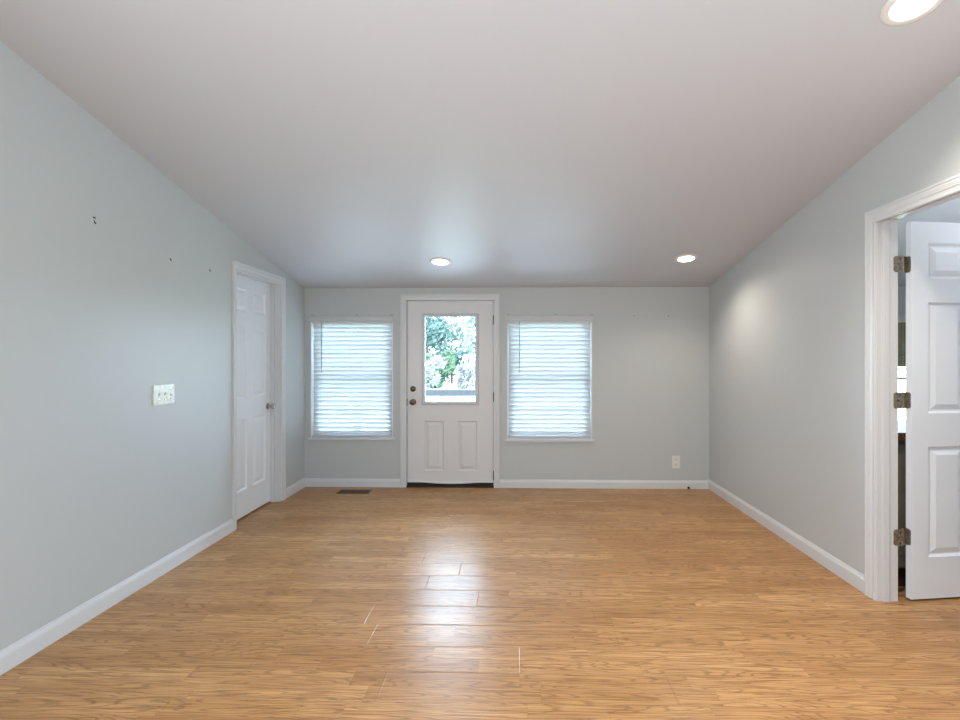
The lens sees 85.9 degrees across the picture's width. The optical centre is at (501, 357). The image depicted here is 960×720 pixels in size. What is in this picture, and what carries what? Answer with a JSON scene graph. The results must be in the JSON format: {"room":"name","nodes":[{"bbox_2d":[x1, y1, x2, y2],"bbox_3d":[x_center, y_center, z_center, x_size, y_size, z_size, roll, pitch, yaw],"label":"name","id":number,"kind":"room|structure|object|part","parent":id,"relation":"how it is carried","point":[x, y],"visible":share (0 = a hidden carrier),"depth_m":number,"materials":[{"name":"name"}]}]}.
{"room":"empty living room","nodes":[
{"label":"empty living room","id":0,"kind":"room"},
{"bbox_2d":[0,41,303,650],"bbox_3d":[-2.264,-0.434,1.742,0.130,3.627,7.580,0,0,1],"label":"wall","id":1,"kind":"structure","parent":0,"point":[100,483],"depth_m":2.77,"materials":[{"name":"grey paint"}]},
{"bbox_2d":[0,478,304,675],"bbox_3d":[-2.193,1.329,1.740,0.012,0.102,7.580,0,0,1],"label":"baseboard","id":2,"kind":"structure","parent":1,"relation":"attached to","point":[36,641],"depth_m":2.81,"materials":[{"name":"white paint"}]},
{"bbox_2d":[153,384,174,405],"bbox_3d":[-2.153,0.234,3.296,0.022,0.124,0.196,0,0,1],"label":"light switch","id":3,"kind":"object","parent":1,"relation":"attached to","point":[162,394],"visible":1,"depth_m":3.29,"materials":[{"name":"white plastic"}]},
{"bbox_2d":[232,260,285,530],"bbox_3d":[-2.191,0.299,4.574,0.148,2.161,0.933,0,0,1],"label":"door","id":4,"kind":"structure","parent":1,"relation":"in","point":[258,295],"depth_m":4.67,"materials":[{"name":"white paint"}]},
{"bbox_3d":[-2.178,0.455,4.876,0.072,0.066,0.066,0,0,1],"label":"knob","id":5,"kind":"part","parent":4,"relation":"part of","materials":[{"name":"silver metal"}]},
{"bbox_2d":[0,0,959,287],"bbox_3d":[1.163,-1.548,1.679,8.350,1.647,7.810,0,0,1],"label":"ceiling","id":6,"kind":"structure","parent":0,"point":[350,143],"depth_m":2.69,"materials":[{"name":"grey paint"}]},
{"bbox_2d":[429,257,450,265],"bbox_3d":[-0.562,-0.889,4.754,0.202,0.048,0.199,0,0,-6],"label":"recessed light","id":7,"kind":"object","parent":6,"relation":"in","point":[439,261],"visible":1,"depth_m":4.74,"materials":[{"name":"white plastic"}]},
{"bbox_2d":[674,254,697,262],"bbox_3d":[1.666,-0.896,4.644,0.202,0.048,0.199,0,0,-6],"label":"recessed light","id":8,"kind":"object","parent":6,"relation":"in","point":[686,258],"visible":1,"depth_m":4.63,"materials":[{"name":"white plastic"}]},
{"bbox_2d":[880,0,942,25],"bbox_3d":[1.606,-1.381,2.007,0.212,0.050,0.209,0,0,-6],"label":"recessed light","id":9,"kind":"object","parent":6,"relation":"in","point":[894,12],"visible":1,"depth_m":2.04,"materials":[{"name":"white plastic"}]},
{"bbox_2d":[0,487,959,719],"bbox_3d":[1.163,1.440,1.679,8.350,0.120,7.810,0,0,1],"label":"floor","id":10,"kind":"structure","parent":0,"point":[385,603],"depth_m":2.64,"materials":[{"name":"brown wood"}]},
{"bbox_2d":[336,489,371,493],"bbox_3d":[-1.513,1.377,5.309,0.330,0.006,0.147,0,0,1],"label":"floor vent","id":11,"kind":"object","parent":10,"relation":"in","point":[342,491],"visible":1,"depth_m":5.30,"materials":[{"name":"brown metal"}]},
{"bbox_2d":[898,441,905,585],"bbox_3d":[2.847,0.938,3.360,1.060,0.885,0.593,0,0,1],"label":"base cabinet","id":12,"kind":"object","parent":10,"relation":"on","point":[901,444],"visible":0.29,"depth_m":3.08,"materials":[{"name":"paint"}]},
{"bbox_2d":[898,420,905,440],"bbox_3d":[2.839,0.469,3.374,1.157,0.048,0.645,0,0,1],"label":"countertop","id":13,"kind":"structure","parent":12,"relation":"on","point":[901,423],"depth_m":3.16,"materials":[{"name":"brown wood"}]},
{"bbox_3d":[2.573,0.880,3.072,0.385,0.600,0.006,0,0,1],"label":"door panel","id":14,"kind":"part","parent":12,"relation":"part of","materials":[{"name":"paint"}]},
{"bbox_2d":[304,286,905,480],"bbox_3d":[1.541,0.305,5.511,7.568,2.150,0.130,0,0,1],"label":"wall","id":15,"kind":"structure","parent":0,"point":[650,368],"depth_m":5.46,"materials":[{"name":"grey paint"}]},
{"bbox_2d":[308,322,394,439],"bbox_3d":[-1.601,0.229,5.569,0.930,1.297,0.147,0,0,1],"label":"window","id":16,"kind":"structure","parent":15,"relation":"in","point":[312,325],"depth_m":5.51,"materials":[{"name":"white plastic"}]},
{"bbox_2d":[308,315,393,436],"bbox_3d":[-1.605,0.200,5.536,0.917,1.324,0.088,0,0,1],"label":"window blind","id":17,"kind":"object","parent":16,"relation":"attached to","point":[352,358],"visible":0.99,"depth_m":5.55,"materials":[{"name":"white plastic"}]},
{"bbox_3d":[-1.601,0.848,5.552,0.866,0.028,0.052,0,0,1],"label":"rail","id":18,"kind":"part","parent":17,"relation":"part of","materials":[{"name":"grey plastic"}]},
{"bbox_3d":[-1.602,0.864,5.545,0.930,0.026,0.098,0,0,1],"label":"sill","id":19,"kind":"part","parent":16,"relation":"part of","materials":[{"name":"white paint"}]},
{"bbox_3d":[-1.601,0.217,5.618,0.888,1.275,0.050,0,0,1],"label":"frame","id":20,"kind":"part","parent":16,"relation":"part of","materials":[{"name":"white plastic"}]},
{"bbox_2d":[400,294,499,487],"bbox_3d":[-0.546,0.348,5.533,1.064,2.063,0.182,0,0,1],"label":"door","id":21,"kind":"structure","parent":15,"relation":"in","point":[444,444],"depth_m":5.51,"materials":[{"name":"white paint"}]},
{"bbox_3d":[-0.946,0.472,5.486,0.066,0.066,0.070,0,0,1],"label":"knob","id":22,"kind":"part","parent":21,"relation":"part of","materials":[{"name":"gold metal"}]},
{"bbox_3d":[-0.547,0.012,5.516,0.610,0.978,0.035,0,0,1],"label":"lite frame","id":23,"kind":"part","parent":21,"relation":"part of","materials":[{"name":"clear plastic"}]},
{"bbox_2d":[305,478,707,488],"bbox_3d":[1.611,1.336,5.439,7.426,0.088,0.012,0,0,1],"label":"baseboard","id":24,"kind":"structure","parent":15,"relation":"attached to","point":[309,482],"depth_m":5.46,"materials":[{"name":"white paint"}]},
{"bbox_2d":[505,321,593,441],"bbox_3d":[0.514,0.234,5.521,0.942,1.307,0.147,0,0,1],"label":"window","id":25,"kind":"structure","parent":15,"relation":"in","point":[590,413],"depth_m":5.48,"materials":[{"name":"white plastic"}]},
{"bbox_2d":[506,314,592,438],"bbox_3d":[0.510,0.200,5.488,0.929,1.324,0.088,0,0,1],"label":"window blind","id":26,"kind":"object","parent":25,"relation":"attached to","point":[549,355],"visible":0.99,"depth_m":5.50,"materials":[{"name":"white plastic"}]},
{"bbox_3d":[0.513,0.235,5.504,0.002,1.230,0.054,0,0,1],"label":"ladder cord","id":27,"kind":"part","parent":26,"relation":"part of","materials":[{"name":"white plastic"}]},
{"bbox_3d":[0.514,0.848,5.504,0.878,0.028,0.052,0,0,1],"label":"rail","id":28,"kind":"part","parent":26,"relation":"part of","materials":[{"name":"grey plastic"}]},
{"bbox_3d":[0.873,0.235,5.495,0.002,1.230,0.054,0,0,1],"label":"ladder cord","id":29,"kind":"part","parent":26,"relation":"part of","materials":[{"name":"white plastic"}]},
{"bbox_3d":[0.514,0.874,5.497,0.942,0.026,0.098,0,0,1],"label":"sill","id":30,"kind":"part","parent":25,"relation":"part of","materials":[{"name":"white paint"}]},
{"bbox_2d":[672,456,679,467],"bbox_3d":[1.845,1.097,5.435,0.082,0.133,0.008,0,0,1],"label":"power outlet","id":31,"kind":"object","parent":15,"relation":"attached to","point":[675,459],"visible":1,"depth_m":5.43,"materials":[{"name":"white plastic"}]},
{"bbox_2d":[898,314,905,369],"bbox_3d":[4.206,-0.167,5.406,0.959,0.583,0.084,0,0,1],"label":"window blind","id":32,"kind":"object","parent":15,"relation":"attached to","point":[901,317],"visible":0.08,"depth_m":5.42,"materials":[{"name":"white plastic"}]},
{"bbox_2d":[709,76,959,574],"bbox_3d":[2.164,-0.393,1.641,0.114,3.546,7.580,0,0,1],"label":"wall","id":33,"kind":"structure","parent":0,"point":[787,321],"depth_m":3.60,"materials":[{"name":"grey paint"}]},
{"bbox_2d":[708,480,864,593],"bbox_3d":[2.101,1.330,1.643,0.012,0.100,7.580,0,0,1],"label":"baseboard","id":34,"kind":"structure","parent":33,"relation":"attached to","point":[847,573],"depth_m":3.72,"materials":[{"name":"white paint"}]},
{"bbox_2d":[865,174,959,601],"bbox_3d":[2.607,0.266,2.546,0.995,2.228,1.017,0,0,1],"label":"door","id":35,"kind":"structure","parent":33,"relation":"in","point":[931,263],"depth_m":2.93,"materials":[{"name":"white paint"}]},
{"label":"outside","id":36,"kind":"structure","parent":0,"visible":0},
{"bbox_2d":[331,366,905,426],"bbox_3d":[0.924,1.372,40.739,80.000,0.921,70.000,0,0,1],"label":"lawn","id":37,"kind":"structure","parent":36,"point":[901,373],"depth_m":17.95,"materials":[{"name":"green plant"}]},
{"bbox_2d":[426,356,446,397],"bbox_3d":[-2.839,0.892,18.499,2.110,2.063,1.602,0,0,1],"label":"shrub","id":38,"kind":"object","parent":37,"relation":"on","point":[430,374],"visible":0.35,"depth_m":18.23,"materials":[{"name":"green plant"}]},
{"bbox_2d":[426,347,456,388],"bbox_3d":[-3.273,0.302,20.854,2.983,2.237,1.751,0,0,1],"label":"tree","id":39,"kind":"object","parent":37,"relation":"on","point":[450,356],"visible":0.2,"depth_m":20.75,"materials":[{"name":"green plant"}]},
{"bbox_2d":[426,317,473,359],"bbox_3d":[-3.183,-1.245,23.873,3.838,4.679,5.614,0,0,1],"label":"tree","id":40,"kind":"object","parent":37,"relation":"on","point":[437,330],"visible":0.49,"depth_m":24.05,"materials":[{"name":"green plant"}]},
{"bbox_2d":[436,334,469,383],"bbox_3d":[-2.229,0.093,22.288,1.903,2.300,1.786,0,0,1],"label":"tree","id":41,"kind":"object","parent":37,"relation":"on","point":[459,358],"visible":0.29,"depth_m":22.24,"materials":[{"name":"green plant"}]},
{"bbox_2d":[452,353,474,388],"bbox_3d":[-1.115,0.662,19.167,1.122,1.704,1.407,0,0,36],"label":"shrub","id":42,"kind":"object","parent":37,"relation":"on","point":[469,379],"visible":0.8,"depth_m":18.90,"materials":[{"name":"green plant"}]},
{"bbox_2d":[458,317,474,368],"bbox_3d":[-0.319,-1.682,29.476,4.547,5.464,4.229,0,0,1],"label":"tree","id":43,"kind":"object","parent":37,"relation":"on","point":[470,347],"visible":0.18,"depth_m":29.27,"materials":[{"name":"green plant"}]},
{"bbox_3d":[0.411,1.655,7.100,9.500,0.450,2.955,0,0,1],"label":"deck","id":44,"kind":"object","parent":37,"relation":"on","visible":0},
{"bbox_2d":[354,389,474,421],"bbox_3d":[0.441,0.973,8.392,9.300,0.915,0.140,0,0,1],"label":"deck railing","id":45,"kind":"object","parent":44,"relation":"on","point":[429,392],"visible":0.02,"depth_m":8.35,"materials":[{"name":"grey paint"}]},
{"bbox_3d":[0.441,0.568,8.392,9.300,0.105,0.140,0,0,1],"label":"rail","id":46,"kind":"part","parent":45,"relation":"part of","materials":[{"name":"white paint"}]}
]}

